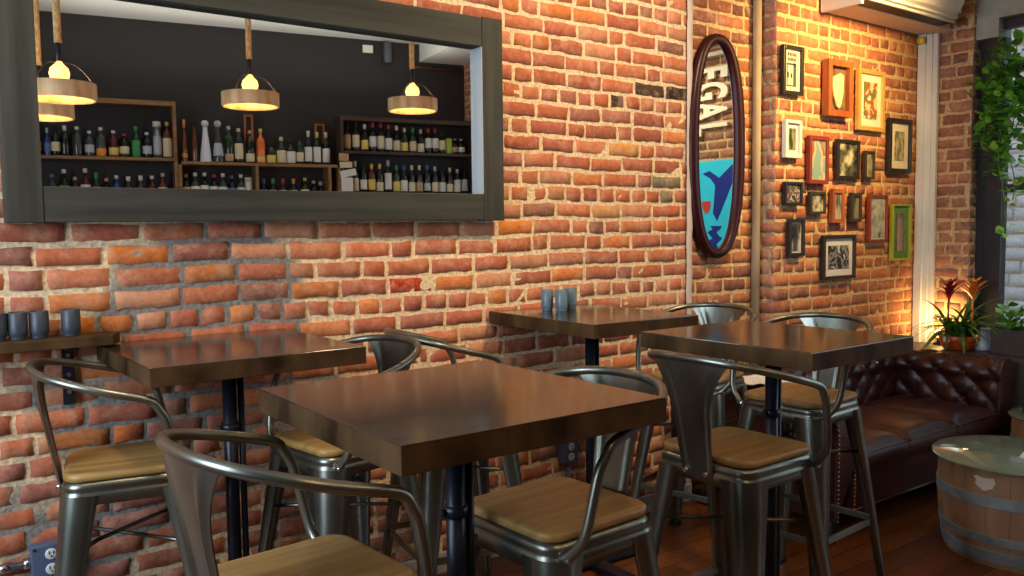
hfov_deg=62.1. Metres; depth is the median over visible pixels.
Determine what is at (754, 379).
cloth
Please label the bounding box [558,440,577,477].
outlet box
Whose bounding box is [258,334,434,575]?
bar stool
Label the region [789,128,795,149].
print
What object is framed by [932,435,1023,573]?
table
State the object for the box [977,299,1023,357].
planter
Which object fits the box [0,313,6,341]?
cup
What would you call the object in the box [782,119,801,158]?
framed picture
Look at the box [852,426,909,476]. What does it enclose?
seat cushion
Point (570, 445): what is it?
receptacle
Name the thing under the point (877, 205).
print
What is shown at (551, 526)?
bar stool
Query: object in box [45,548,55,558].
receptacle
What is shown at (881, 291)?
wall
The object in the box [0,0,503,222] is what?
wall mirror
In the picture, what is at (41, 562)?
outlet box
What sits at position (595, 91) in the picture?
wall
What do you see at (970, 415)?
seat cushion
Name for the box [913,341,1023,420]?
window ledge
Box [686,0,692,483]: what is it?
trim
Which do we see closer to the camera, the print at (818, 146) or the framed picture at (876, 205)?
the print at (818, 146)
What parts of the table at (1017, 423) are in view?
glass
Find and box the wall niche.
[691,0,752,493]
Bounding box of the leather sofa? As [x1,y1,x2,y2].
[703,348,1014,543]
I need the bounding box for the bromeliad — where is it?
[902,274,1005,352]
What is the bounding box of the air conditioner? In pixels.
[821,0,964,44]
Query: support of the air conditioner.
attached to the wall at (881, 291)
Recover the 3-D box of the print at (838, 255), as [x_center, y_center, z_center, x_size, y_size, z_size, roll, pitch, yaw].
[1.893,-0.180,4.939,0.206,0.135,0.012,-4,5,-36]
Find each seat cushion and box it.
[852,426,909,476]
[859,405,956,458]
[861,395,998,435]
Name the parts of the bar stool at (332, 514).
leg, seat, seat frame, leg, leg, leg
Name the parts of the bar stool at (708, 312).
leg, foot rail, foot rail, leg, seat, seat frame, leg, leg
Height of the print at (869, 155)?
0.138 m
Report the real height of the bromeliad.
0.500 m
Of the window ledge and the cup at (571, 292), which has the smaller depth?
the cup at (571, 292)
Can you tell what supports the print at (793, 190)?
attached to the framed picture at (792, 192)
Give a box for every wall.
[0,0,687,575]
[759,0,917,365]
[933,0,1023,341]
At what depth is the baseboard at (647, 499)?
3.68 m
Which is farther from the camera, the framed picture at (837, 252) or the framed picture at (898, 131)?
the framed picture at (898, 131)
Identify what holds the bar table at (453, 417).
on the floor
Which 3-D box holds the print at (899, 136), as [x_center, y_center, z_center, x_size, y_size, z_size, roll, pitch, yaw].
[2.399,-0.880,5.272,0.107,0.179,0.012,-4,5,-36]
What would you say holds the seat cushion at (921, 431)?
on the leather sofa
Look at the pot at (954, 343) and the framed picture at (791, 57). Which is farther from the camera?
the pot at (954, 343)
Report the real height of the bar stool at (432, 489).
1.072 m
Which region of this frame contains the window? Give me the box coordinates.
[973,15,1023,336]
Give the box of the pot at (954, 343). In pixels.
[938,333,979,350]
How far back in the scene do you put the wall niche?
4.56 m
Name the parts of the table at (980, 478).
glass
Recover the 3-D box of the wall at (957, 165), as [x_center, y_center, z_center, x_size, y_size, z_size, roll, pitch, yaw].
[4.745,-0.560,2.792,0.208,3.452,6.870,-4,5,-36]
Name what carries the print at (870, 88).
attached to the framed picture at (869, 84)
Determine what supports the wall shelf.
attached to the wall at (595, 91)
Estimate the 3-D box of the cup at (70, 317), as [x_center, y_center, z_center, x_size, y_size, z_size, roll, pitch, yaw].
[-1.353,0.105,2.607,0.054,0.082,0.054,-4,5,-36]
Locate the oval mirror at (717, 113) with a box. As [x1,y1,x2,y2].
[686,33,744,257]
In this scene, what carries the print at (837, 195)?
attached to the framed picture at (836, 196)
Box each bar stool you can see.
[25,358,193,575]
[155,428,433,575]
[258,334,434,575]
[381,328,522,575]
[474,366,667,575]
[629,302,757,528]
[647,350,831,575]
[712,312,885,575]
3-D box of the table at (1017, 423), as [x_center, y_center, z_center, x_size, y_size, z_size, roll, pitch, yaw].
[2.849,0.870,4.389,0.510,0.421,0.510,-4,5,-36]
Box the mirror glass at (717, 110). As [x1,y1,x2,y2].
[699,44,735,247]
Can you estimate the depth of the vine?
5.01 m
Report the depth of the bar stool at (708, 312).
3.69 m
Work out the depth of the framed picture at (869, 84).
5.04 m
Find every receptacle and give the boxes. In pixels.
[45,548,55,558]
[46,563,54,573]
[568,443,573,449]
[568,453,574,460]
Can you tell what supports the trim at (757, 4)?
attached to the wall at (881, 291)
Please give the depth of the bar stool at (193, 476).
1.46 m
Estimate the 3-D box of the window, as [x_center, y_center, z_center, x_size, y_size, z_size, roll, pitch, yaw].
[3.085,-0.603,5.061,0.070,2.020,0.590,-4,5,-36]
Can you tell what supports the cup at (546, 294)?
on the bar table at (592, 322)
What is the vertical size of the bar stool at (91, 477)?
1.072 m
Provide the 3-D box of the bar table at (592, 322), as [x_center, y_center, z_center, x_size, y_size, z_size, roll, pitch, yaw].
[0.326,0.635,3.526,0.540,1.069,0.690,-3,5,-34]
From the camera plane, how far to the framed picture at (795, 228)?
4.67 m
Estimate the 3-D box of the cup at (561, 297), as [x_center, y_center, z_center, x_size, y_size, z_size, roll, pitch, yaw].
[0.207,0.052,3.571,0.052,0.090,0.052,-4,5,-36]
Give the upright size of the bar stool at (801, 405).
1.072 m
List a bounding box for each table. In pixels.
[96,328,365,560]
[258,360,665,575]
[489,304,698,575]
[641,320,912,575]
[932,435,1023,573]
[1008,407,1023,436]
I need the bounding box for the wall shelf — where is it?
[0,331,119,404]
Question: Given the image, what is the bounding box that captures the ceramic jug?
[974,328,990,350]
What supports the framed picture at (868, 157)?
attached to the wall at (881, 291)
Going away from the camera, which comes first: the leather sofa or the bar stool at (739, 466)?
the bar stool at (739, 466)
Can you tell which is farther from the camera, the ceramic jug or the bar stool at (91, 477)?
the ceramic jug
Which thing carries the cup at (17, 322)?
on the wall shelf
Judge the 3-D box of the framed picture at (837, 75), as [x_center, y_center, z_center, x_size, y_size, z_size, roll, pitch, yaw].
[1.853,-1.132,4.834,0.239,0.314,0.045,-4,5,-36]
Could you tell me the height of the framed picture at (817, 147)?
0.266 m
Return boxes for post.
[912,33,939,342]
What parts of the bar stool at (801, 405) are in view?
leg, leg, foot rail, seat frame, seat, leg, foot rail, foot rail, leg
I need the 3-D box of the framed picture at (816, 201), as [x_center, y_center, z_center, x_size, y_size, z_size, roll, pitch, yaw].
[1.714,-0.479,4.782,0.145,0.123,0.026,-4,5,-36]
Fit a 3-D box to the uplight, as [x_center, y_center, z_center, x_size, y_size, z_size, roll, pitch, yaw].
[2.676,0.300,5.330,0.064,0.110,0.064,-4,5,-36]
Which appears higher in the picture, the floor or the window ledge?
the window ledge
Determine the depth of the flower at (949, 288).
5.11 m
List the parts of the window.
pane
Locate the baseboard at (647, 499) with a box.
[402,483,691,573]
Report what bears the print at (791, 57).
attached to the framed picture at (791, 57)
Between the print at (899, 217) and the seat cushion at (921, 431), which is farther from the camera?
the print at (899, 217)
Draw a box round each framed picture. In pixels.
[780,44,803,96]
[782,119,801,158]
[782,181,802,204]
[786,219,804,255]
[806,135,829,183]
[807,192,825,213]
[820,235,856,279]
[822,58,853,118]
[829,189,844,222]
[834,139,860,179]
[848,193,861,221]
[855,68,885,132]
[862,151,874,178]
[866,195,888,241]
[886,118,912,173]
[889,204,911,260]
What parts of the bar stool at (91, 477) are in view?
leg, seat frame, seat, leg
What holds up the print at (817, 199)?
attached to the framed picture at (816, 201)
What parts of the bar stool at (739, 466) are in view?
leg, foot rail, leg, seat frame, seat, leg, leg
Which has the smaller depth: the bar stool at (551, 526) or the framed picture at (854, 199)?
the bar stool at (551, 526)
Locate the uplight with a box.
[933,327,940,344]
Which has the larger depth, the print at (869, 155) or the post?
the post
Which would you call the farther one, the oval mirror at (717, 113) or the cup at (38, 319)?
the oval mirror at (717, 113)
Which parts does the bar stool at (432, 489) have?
leg, foot rail, foot rail, leg, foot rail, leg, leg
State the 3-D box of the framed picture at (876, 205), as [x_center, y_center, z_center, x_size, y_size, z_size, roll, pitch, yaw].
[2.218,-0.422,5.161,0.203,0.284,0.026,-4,5,-36]
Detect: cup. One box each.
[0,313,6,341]
[7,311,27,340]
[28,310,49,338]
[60,308,80,336]
[541,289,552,310]
[555,289,567,311]
[565,288,576,309]
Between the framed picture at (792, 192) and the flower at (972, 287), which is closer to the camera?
the framed picture at (792, 192)
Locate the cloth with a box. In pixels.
[743,374,788,384]
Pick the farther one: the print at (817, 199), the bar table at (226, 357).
the print at (817, 199)
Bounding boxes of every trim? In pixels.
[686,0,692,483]
[750,0,761,365]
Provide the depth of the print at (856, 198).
5.02 m
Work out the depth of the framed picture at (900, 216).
5.32 m
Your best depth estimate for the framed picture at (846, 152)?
4.93 m
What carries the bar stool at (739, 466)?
on the floor
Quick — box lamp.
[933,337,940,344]
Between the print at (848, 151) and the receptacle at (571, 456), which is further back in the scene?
the print at (848, 151)
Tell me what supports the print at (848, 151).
attached to the framed picture at (846, 152)
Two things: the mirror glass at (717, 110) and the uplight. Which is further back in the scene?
the uplight
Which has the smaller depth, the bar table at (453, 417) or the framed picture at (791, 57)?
the bar table at (453, 417)
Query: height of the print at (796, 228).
0.148 m
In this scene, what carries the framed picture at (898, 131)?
attached to the wall at (881, 291)
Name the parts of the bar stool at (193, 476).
seat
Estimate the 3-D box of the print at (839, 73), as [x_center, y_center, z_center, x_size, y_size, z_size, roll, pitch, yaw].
[1.845,-1.133,4.844,0.171,0.246,0.012,-4,5,-36]
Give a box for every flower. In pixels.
[933,274,963,329]
[957,274,987,336]
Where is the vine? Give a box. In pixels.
[963,28,1023,237]
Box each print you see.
[786,52,797,88]
[787,184,799,201]
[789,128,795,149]
[792,224,800,250]
[812,140,825,179]
[812,194,822,210]
[828,245,848,268]
[832,67,845,110]
[835,193,840,218]
[840,143,856,175]
[854,196,858,218]
[863,81,877,119]
[867,153,872,176]
[871,199,884,237]
[894,131,904,160]
[895,213,904,250]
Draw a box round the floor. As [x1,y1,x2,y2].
[436,482,1023,575]
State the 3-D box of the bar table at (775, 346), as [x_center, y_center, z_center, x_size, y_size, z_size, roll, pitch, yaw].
[0.846,0.681,2.781,0.540,1.069,0.650,-4,5,-37]
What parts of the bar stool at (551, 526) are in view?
leg, leg, seat, seat frame, leg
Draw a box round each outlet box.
[0,539,56,575]
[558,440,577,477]
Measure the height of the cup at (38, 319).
0.082 m
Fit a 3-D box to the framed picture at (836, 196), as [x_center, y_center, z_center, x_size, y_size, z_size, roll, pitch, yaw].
[1.876,-0.473,4.903,0.123,0.195,0.026,-4,5,-36]
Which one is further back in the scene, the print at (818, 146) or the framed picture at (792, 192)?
the print at (818, 146)
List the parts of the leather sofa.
arm, backrest, arm panel, nailhead trim, seat, arm, arm panel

